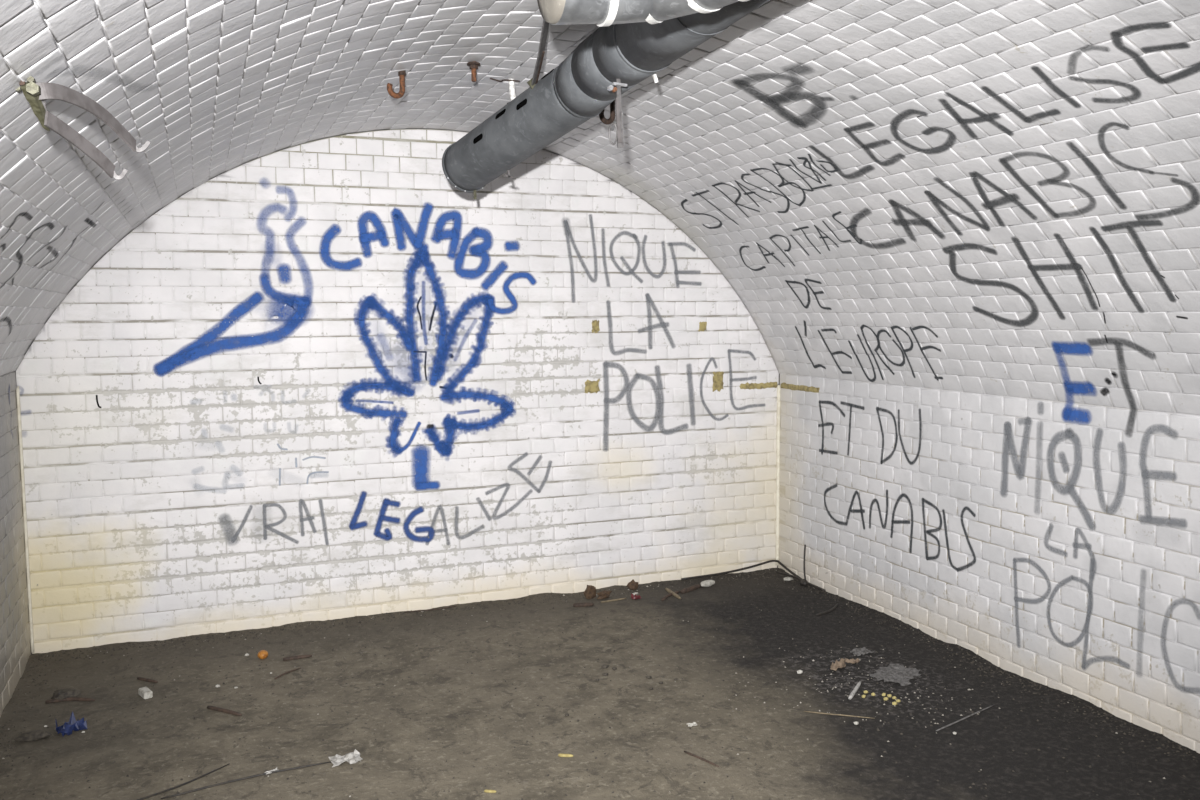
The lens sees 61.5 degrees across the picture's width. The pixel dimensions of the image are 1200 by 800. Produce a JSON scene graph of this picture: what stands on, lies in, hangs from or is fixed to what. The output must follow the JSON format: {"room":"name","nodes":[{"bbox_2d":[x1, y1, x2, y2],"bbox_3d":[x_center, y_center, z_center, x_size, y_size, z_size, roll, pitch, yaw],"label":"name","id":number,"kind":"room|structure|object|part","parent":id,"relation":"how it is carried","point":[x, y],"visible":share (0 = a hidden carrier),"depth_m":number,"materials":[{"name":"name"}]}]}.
{"room":"abandoned underground tunnel","nodes":[
{"label":"abandoned underground tunnel","id":0,"kind":"room"},
{"bbox_2d":[0,371,30,716],"bbox_3d":[-1.326,0.792,1.310,0.126,1.322,6.400,-2,5,-22],"label":"wall","id":1,"kind":"structure","parent":0,"point":[15,646],"depth_m":3.99,"materials":[{"name":"tile"}]},
{"bbox_2d":[16,129,778,653],"bbox_3d":[-0.761,-0.087,4.971,3.747,2.427,0.145,-2,5,-22],"label":"wall","id":2,"kind":"structure","parent":0,"point":[539,382],"depth_m":4.80,"materials":[{"name":"tile"}]},
{"bbox_2d":[16,386,33,652],"bbox_3d":[-2.448,0.515,4.291,0.012,1.150,0.012,0,5,1],"label":"trim","id":3,"kind":"structure","parent":2,"relation":"attached to","point":[17,387],"depth_m":4.29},
{"bbox_2d":[775,385,780,564],"bbox_3d":[1.000,0.426,5.659,0.022,1.020,0.021,0,5,1],"label":"trim","id":4,"kind":"structure","parent":2,"relation":"attached to","point":[778,386],"depth_m":5.65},
{"bbox_2d":[0,0,1199,434],"bbox_3d":[0.434,-0.456,1.971,3.982,1.464,6.520,-2,5,-22],"label":"ceiling","id":5,"kind":"structure","parent":0,"point":[988,197],"depth_m":3.22,"materials":[{"name":"tile"}]},
{"bbox_2d":[16,76,150,179],"bbox_3d":[-0.889,-0.459,1.739,0.053,0.134,0.302,0,5,10],"label":"iron bracket","id":6,"kind":"object","parent":5,"relation":"attached to","point":[36,94],"visible":1,"depth_m":1.70,"materials":[{"name":"metal"}]},
{"bbox_3d":[-0.911,-0.475,1.628,0.034,0.068,0.067,-2,5,-22],"label":"leg","id":7,"kind":"part","parent":6,"relation":"part of","materials":[{"name":"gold metal"}]},
{"bbox_3d":[-0.892,-0.437,1.736,0.007,0.084,0.194,0,5,5],"label":"arm","id":8,"kind":"part","parent":6,"relation":"part of"},
{"bbox_3d":[-0.878,-0.488,1.745,0.023,0.077,0.260,0,5,10],"label":"arm","id":9,"kind":"part","parent":6,"relation":"part of"},
{"bbox_2d":[387,70,405,98],"bbox_3d":[-0.698,-1.084,3.451,0.073,0.101,0.027,-5,6,-39],"label":"hook","id":10,"kind":"object","parent":5,"relation":"hanging from","point":[401,74],"visible":0.99,"depth_m":3.46,"materials":[{"name":"brown metal"}]},
{"bbox_2d":[467,61,480,81],"bbox_3d":[-0.436,-1.137,3.483,0.047,0.070,0.048,-2,5,-22],"label":"bolt","id":11,"kind":"object","parent":5,"relation":"attached to","point":[473,65],"visible":1,"depth_m":3.48,"materials":[{"name":"brown metal"}]},
{"bbox_2d":[467,62,480,65],"bbox_3d":[-0.436,-1.160,3.481,0.047,0.007,0.048,-2,5,-22],"label":"washer","id":12,"kind":"object","parent":11,"relation":"in","point":[469,63],"depth_m":3.47,"materials":[{"name":"brown metal"}]},
{"bbox_2d":[490,78,519,103],"bbox_3d":[-0.352,-1.145,3.784,0.129,0.127,0.027,-2,5,-22],"label":"hook","id":13,"kind":"object","parent":5,"relation":"hanging from","point":[511,82],"visible":0.5,"depth_m":3.78,"materials":[{"name":"metal"}]},
{"bbox_2d":[527,19,548,88],"bbox_3d":[-0.180,-1.074,3.146,0.049,0.152,0.385,-1,5,-12],"label":"strap","id":14,"kind":"object","parent":5,"relation":"attached to","point":[544,32],"visible":0.8,"depth_m":3.15,"materials":[{"name":"metal"}]},
{"bbox_2d":[442,0,768,198],"bbox_3d":[-0.004,-0.920,2.999,0.327,0.436,2.126,-3,6,-26],"label":"pipe","id":15,"kind":"object","parent":5,"relation":"hanging from","point":[574,92],"visible":0.96,"depth_m":3.13,"materials":[{"name":"metal"}]},
{"bbox_2d":[599,100,614,124],"bbox_3d":[0.026,-1.100,3.732,0.073,0.155,0.019,-4,6,-39],"label":"hook","id":16,"kind":"object","parent":5,"relation":"attached to","point":[603,119],"visible":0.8,"depth_m":3.74,"materials":[{"name":"brown metal"}]},
{"bbox_2d":[607,79,626,147],"bbox_3d":[0.051,-0.822,2.885,0.059,0.192,0.015,-2,5,-22],"label":"hanger","id":17,"kind":"object","parent":5,"relation":"attached to","point":[619,128],"visible":1,"depth_m":2.88,"materials":[{"name":"metal"}]},
{"bbox_3d":[0.054,-0.800,2.883,0.018,0.126,0.005,-2,5,-22],"label":"hanger plate","id":18,"kind":"part","parent":17,"relation":"part of","materials":[{"name":"grey metal"}]},
{"bbox_3d":[0.057,-0.822,2.890,0.021,0.192,0.006,-2,5,-22],"label":"hanger plate","id":19,"kind":"part","parent":17,"relation":"part of","materials":[{"name":"metal"}]},
{"bbox_2d":[537,0,748,26],"bbox_3d":[0.150,-0.844,1.976,0.572,0.200,0.274,1,5,18],"label":"duct","id":20,"kind":"object","parent":5,"relation":"hanging from","point":[602,13],"visible":1,"depth_m":1.99,"materials":[{"name":"metal"}]},
{"bbox_2d":[0,568,1199,799],"bbox_3d":[0.460,1.328,2.071,3.726,0.137,6.404,-2,5,-22],"label":"floor","id":21,"kind":"structure","parent":0,"point":[956,765],"depth_m":3.65,"materials":[{"name":"brown soil"}]},
{"bbox_2d":[14,730,51,741],"bbox_3d":[-1.963,1.163,3.491,0.117,0.031,0.055,-2,5,-22],"label":"clod","id":22,"kind":"object","parent":21,"relation":"on","point":[29,736],"visible":1,"depth_m":3.47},
{"bbox_2d":[51,688,80,699],"bbox_3d":[-2.046,1.127,3.861,0.079,0.037,0.094,4,7,42],"label":"clod","id":23,"kind":"object","parent":21,"relation":"on","point":[60,694],"visible":1,"depth_m":3.84,"materials":[{"name":"soil"}]},
{"bbox_2d":[45,697,94,703],"bbox_3d":[-2.008,1.139,3.826,0.179,0.016,0.032,-1,5,-7],"label":"wood splinter","id":24,"kind":"object","parent":21,"relation":"on","point":[69,698],"visible":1,"depth_m":3.83,"materials":[{"name":"wood"}]},
{"bbox_2d":[56,711,86,735],"bbox_3d":[-1.867,1.138,3.548,0.085,0.062,0.092,5,7,45],"label":"scrap","id":25,"kind":"object","parent":21,"relation":"on","point":[67,728],"visible":1,"depth_m":3.55,"materials":[{"name":"blue plastic"}]},
{"bbox_2d":[138,687,152,698],"bbox_3d":[-1.746,1.126,3.871,0.032,0.026,0.070,-5,7,-42],"label":"block","id":26,"kind":"object","parent":21,"relation":"on","point":[144,692],"visible":1,"depth_m":3.85,"materials":[{"name":"white stone"}]},
{"bbox_2d":[137,677,157,682],"bbox_3d":[-1.812,1.122,4.036,0.106,0.014,0.013,2,5,23],"label":"wood splinter","id":27,"kind":"object","parent":21,"relation":"on","point":[138,678],"visible":1,"depth_m":4.03,"materials":[{"name":"brown wood"}]},
{"bbox_2d":[137,764,228,799],"bbox_3d":[-1.323,1.200,3.126,0.020,0.009,0.390,4,6,39],"label":"stick","id":28,"kind":"object","parent":21,"relation":"on","point":[199,777],"visible":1,"depth_m":3.14,"materials":[{"name":"brown wood"}]},
{"bbox_2d":[207,706,241,715],"bbox_3d":[-1.381,1.143,3.708,0.168,0.016,0.015,2,6,26],"label":"stick","id":29,"kind":"object","parent":21,"relation":"on","point":[214,708],"visible":1,"depth_m":3.70,"materials":[{"name":"wood"}]},
{"bbox_2d":[161,761,330,798],"bbox_3d":[-1.098,1.193,3.180,0.533,0.011,0.025,-3,6,-27],"label":"cord","id":30,"kind":"object","parent":21,"relation":"on","point":[257,775],"visible":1,"depth_m":3.17,"materials":[{"name":"black rubber"}]},
{"bbox_2d":[257,650,267,658],"bbox_3d":[-1.440,1.088,4.304,0.044,0.038,0.044,-2,5,-22],"label":"ball","id":31,"kind":"object","parent":21,"relation":"on","point":[263,654],"visible":1,"depth_m":4.29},
{"bbox_2d":[274,668,299,678],"bbox_3d":[-1.277,1.114,4.107,0.018,0.008,0.140,2,6,29],"label":"twig","id":32,"kind":"object","parent":21,"relation":"on","point":[297,668],"visible":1,"depth_m":4.11,"materials":[{"name":"brown wood"}]},
{"bbox_2d":[283,655,311,660],"bbox_3d":[-1.288,1.096,4.290,0.118,0.018,0.018,-2,5,-22],"label":"stick","id":33,"kind":"object","parent":21,"relation":"on","point":[297,656],"visible":1,"depth_m":4.28,"materials":[{"name":"brown wood"}]},
{"bbox_2d":[328,749,361,766],"bbox_3d":[-0.831,1.170,3.295,0.104,0.020,0.082,-2,5,-22],"label":"paper scrap","id":34,"kind":"object","parent":21,"relation":"on","point":[353,757],"visible":1,"depth_m":3.30,"materials":[{"name":"white paper"}]},
{"bbox_2d":[404,606,454,611],"bbox_3d":[-0.834,1.031,4.960,0.260,0.012,0.008,-2,5,-22],"label":"twig","id":35,"kind":"object","parent":21,"relation":"on","point":[450,606],"visible":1,"depth_m":4.96,"materials":[{"name":"brown wood"}]},
{"bbox_2d":[484,789,495,792],"bbox_3d":[-0.335,1.197,3.082,0.038,0.010,0.010,1,5,10],"label":"stub","id":36,"kind":"object","parent":21,"relation":"on","point":[486,790],"visible":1,"depth_m":3.08,"materials":[{"name":"yellow paper"}]},
{"bbox_2d":[558,753,572,756],"bbox_3d":[-0.113,1.173,3.326,0.050,0.012,0.011,0,5,8],"label":"stub","id":37,"kind":"object","parent":21,"relation":"on","point":[560,754],"visible":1,"depth_m":3.32,"materials":[{"name":"yellow paper"}]},
{"bbox_2d":[2,569,1164,796],"bbox_3d":[-0.134,1.148,3.559,3.688,0.024,3.154,-2,5,-22],"label":"pale grit","id":38,"kind":"object","parent":21,"relation":"on","point":[769,569],"visible":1,"depth_m":3.89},
{"bbox_2d":[573,603,593,606],"bbox_3d":[-0.082,1.020,5.018,0.102,0.024,0.023,-1,5,-10],"label":"stick","id":39,"kind":"object","parent":21,"relation":"on","point":[574,604],"visible":1,"depth_m":5.01,"materials":[{"name":"brown wood"}]},
{"bbox_2d":[583,585,595,598],"bbox_3d":[-0.049,0.979,5.151,0.071,0.075,0.046,-2,5,-22],"label":"dead leaf","id":40,"kind":"object","parent":21,"relation":"on","point":[590,592],"visible":1,"depth_m":5.14,"materials":[{"name":"brown plant"}]},
{"bbox_2d":[0,568,1199,799],"bbox_3d":[-0.129,1.149,3.546,3.706,0.025,3.191,-2,5,-22],"label":"crumbs","id":41,"kind":"object","parent":21,"relation":"on","point":[671,583],"visible":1,"depth_m":4.28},
{"bbox_2d":[597,590,611,598],"bbox_3d":[0.024,0.997,5.158,0.096,0.045,0.050,-2,5,-22],"label":"dead leaf","id":42,"kind":"object","parent":21,"relation":"on","point":[604,594],"visible":1,"depth_m":5.14,"materials":[{"name":"brown plant"}]},
{"bbox_2d":[601,598,626,602],"bbox_3d":[0.070,1.017,5.116,0.145,0.010,0.010,-3,6,-25],"label":"wood lath","id":43,"kind":"object","parent":21,"relation":"on","point":[619,598],"visible":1,"depth_m":5.11,"materials":[{"name":"beige wood"}]},
{"bbox_2d":[627,579,637,589],"bbox_3d":[0.175,0.976,5.313,0.069,0.064,0.038,-2,5,-22],"label":"dead leaf","id":44,"kind":"object","parent":21,"relation":"on","point":[632,585],"visible":1,"depth_m":5.30,"materials":[{"name":"brown plant"}]},
{"bbox_2d":[631,593,640,598],"bbox_3d":[0.184,1.002,5.141,0.049,0.026,0.036,-2,5,-22],"label":"scrap","id":45,"kind":"object","parent":21,"relation":"on","point":[632,595],"visible":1,"depth_m":5.14,"materials":[{"name":"red plastic"}]},
{"bbox_2d":[661,591,679,600],"bbox_3d":[0.358,1.006,5.181,0.028,0.018,0.186,3,6,32],"label":"stick","id":46,"kind":"object","parent":21,"relation":"on","point":[665,597],"visible":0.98,"depth_m":5.16,"materials":[{"name":"brown wood"}]},
{"bbox_2d":[665,588,680,598],"bbox_3d":[0.380,1.002,5.211,0.019,0.020,0.190,-2,5,-19],"label":"wood lath","id":47,"kind":"object","parent":21,"relation":"on","point":[668,590],"visible":0.98,"depth_m":5.20,"materials":[{"name":"beige wood"}]},
{"bbox_2d":[680,584,700,593],"bbox_3d":[0.483,0.992,5.301,0.027,0.028,0.179,4,7,42],"label":"stick","id":48,"kind":"object","parent":21,"relation":"on","point":[694,587],"visible":1,"depth_m":5.28,"materials":[{"name":"brown wood"}]},
{"bbox_2d":[687,722,696,726],"bbox_3d":[0.326,1.148,3.566,0.037,0.008,0.026,-2,5,-22],"label":"shard","id":49,"kind":"object","parent":21,"relation":"on","point":[693,723],"visible":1,"depth_m":3.57,"materials":[{"name":"white paint"}]},
{"bbox_2d":[684,751,718,766],"bbox_3d":[0.332,1.173,3.295,0.008,0.009,0.158,-5,7,-40],"label":"twig","id":50,"kind":"object","parent":21,"relation":"on","point":[689,753],"visible":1,"depth_m":3.29,"materials":[{"name":"brown wood"}]},
{"bbox_2d":[701,580,714,586],"bbox_3d":[0.575,0.977,5.370,0.096,0.034,0.048,-2,5,-22],"label":"stone","id":51,"kind":"object","parent":21,"relation":"on","point":[706,583],"visible":1,"depth_m":5.35,"materials":[{"name":"stone"}]},
{"bbox_2d":[681,560,825,591],"bbox_3d":[0.812,0.956,5.344,0.607,0.055,0.505,-2,5,-22],"label":"cable","id":52,"kind":"object","parent":21,"relation":"on","point":[794,575],"visible":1,"depth_m":5.53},
{"bbox_2d":[800,579,807,585],"bbox_3d":[1.085,0.975,5.372,0.044,0.040,0.045,3,6,32],"label":"knot","id":53,"kind":"object","parent":21,"relation":"on","point":[803,581],"visible":1,"depth_m":5.36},
{"bbox_2d":[803,544,805,579],"bbox_3d":[1.096,0.873,5.393,0.015,0.196,0.036,0,5,4],"label":"twig","id":54,"kind":"object","parent":53,"relation":"on","point":[804,544],"visible":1,"depth_m":5.39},
{"bbox_2d":[815,603,837,615],"bbox_3d":[1.117,1.024,4.913,0.029,0.013,0.230,4,7,40],"label":"twig","id":55,"kind":"object","parent":21,"relation":"on","point":[835,606],"visible":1,"depth_m":4.88,"materials":[{"name":"grey wood"}]},
{"bbox_2d":[830,658,845,670],"bbox_3d":[0.974,1.079,4.123,0.097,0.037,0.059,-2,5,-22],"label":"dead leaf","id":56,"kind":"object","parent":21,"relation":"on","point":[838,664],"visible":1,"depth_m":4.11,"materials":[{"name":"beige plant"}]},
{"bbox_2d":[804,711,874,718],"bbox_3d":[0.864,1.139,3.645,0.250,0.006,0.005,1,5,15],"label":"stick","id":57,"kind":"object","parent":21,"relation":"on","point":[804,711],"visible":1,"depth_m":3.64,"materials":[{"name":"brown wood"}]},
{"bbox_2d":[845,658,858,663],"bbox_3d":[1.047,1.079,4.182,0.058,0.022,0.034,-2,5,-22],"label":"dead leaf","id":58,"kind":"object","parent":21,"relation":"on","point":[852,661],"visible":1,"depth_m":4.18,"materials":[{"name":"beige plant"}]},
{"bbox_2d":[848,681,860,699],"bbox_3d":[0.981,1.116,3.876,0.015,0.016,0.188,2,6,26],"label":"paper scrap","id":59,"kind":"object","parent":21,"relation":"on","point":[857,686],"visible":1,"depth_m":3.85,"materials":[{"name":"grey paper"}]},
{"bbox_2d":[850,647,873,655],"bbox_3d":[1.116,1.073,4.307,0.103,0.010,0.072,-3,6,-31],"label":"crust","id":60,"kind":"object","parent":21,"relation":"on","point":[858,651],"visible":1,"depth_m":4.31,"materials":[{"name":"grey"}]},
{"bbox_2d":[869,664,920,685],"bbox_3d":[1.192,1.097,4.046,0.172,0.016,0.235,3,6,37],"label":"crust","id":61,"kind":"object","parent":21,"relation":"on","point":[896,673],"visible":1,"depth_m":4.04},
{"bbox_2d":[936,705,992,730],"bbox_3d":[1.313,1.139,3.613,0.364,0.007,0.006,-4,6,-37],"label":"twig","id":62,"kind":"object","parent":21,"relation":"on","point":[991,705],"visible":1,"depth_m":3.60,"materials":[{"name":"brown wood"}]},
{"bbox_2d":[778,374,1199,753],"bbox_3d":[2.238,0.703,2.725,0.132,1.205,6.400,-2,5,-22],"label":"wall","id":63,"kind":"structure","parent":0,"point":[1027,539],"depth_m":4.01,"materials":[{"name":"tile"}]}
]}

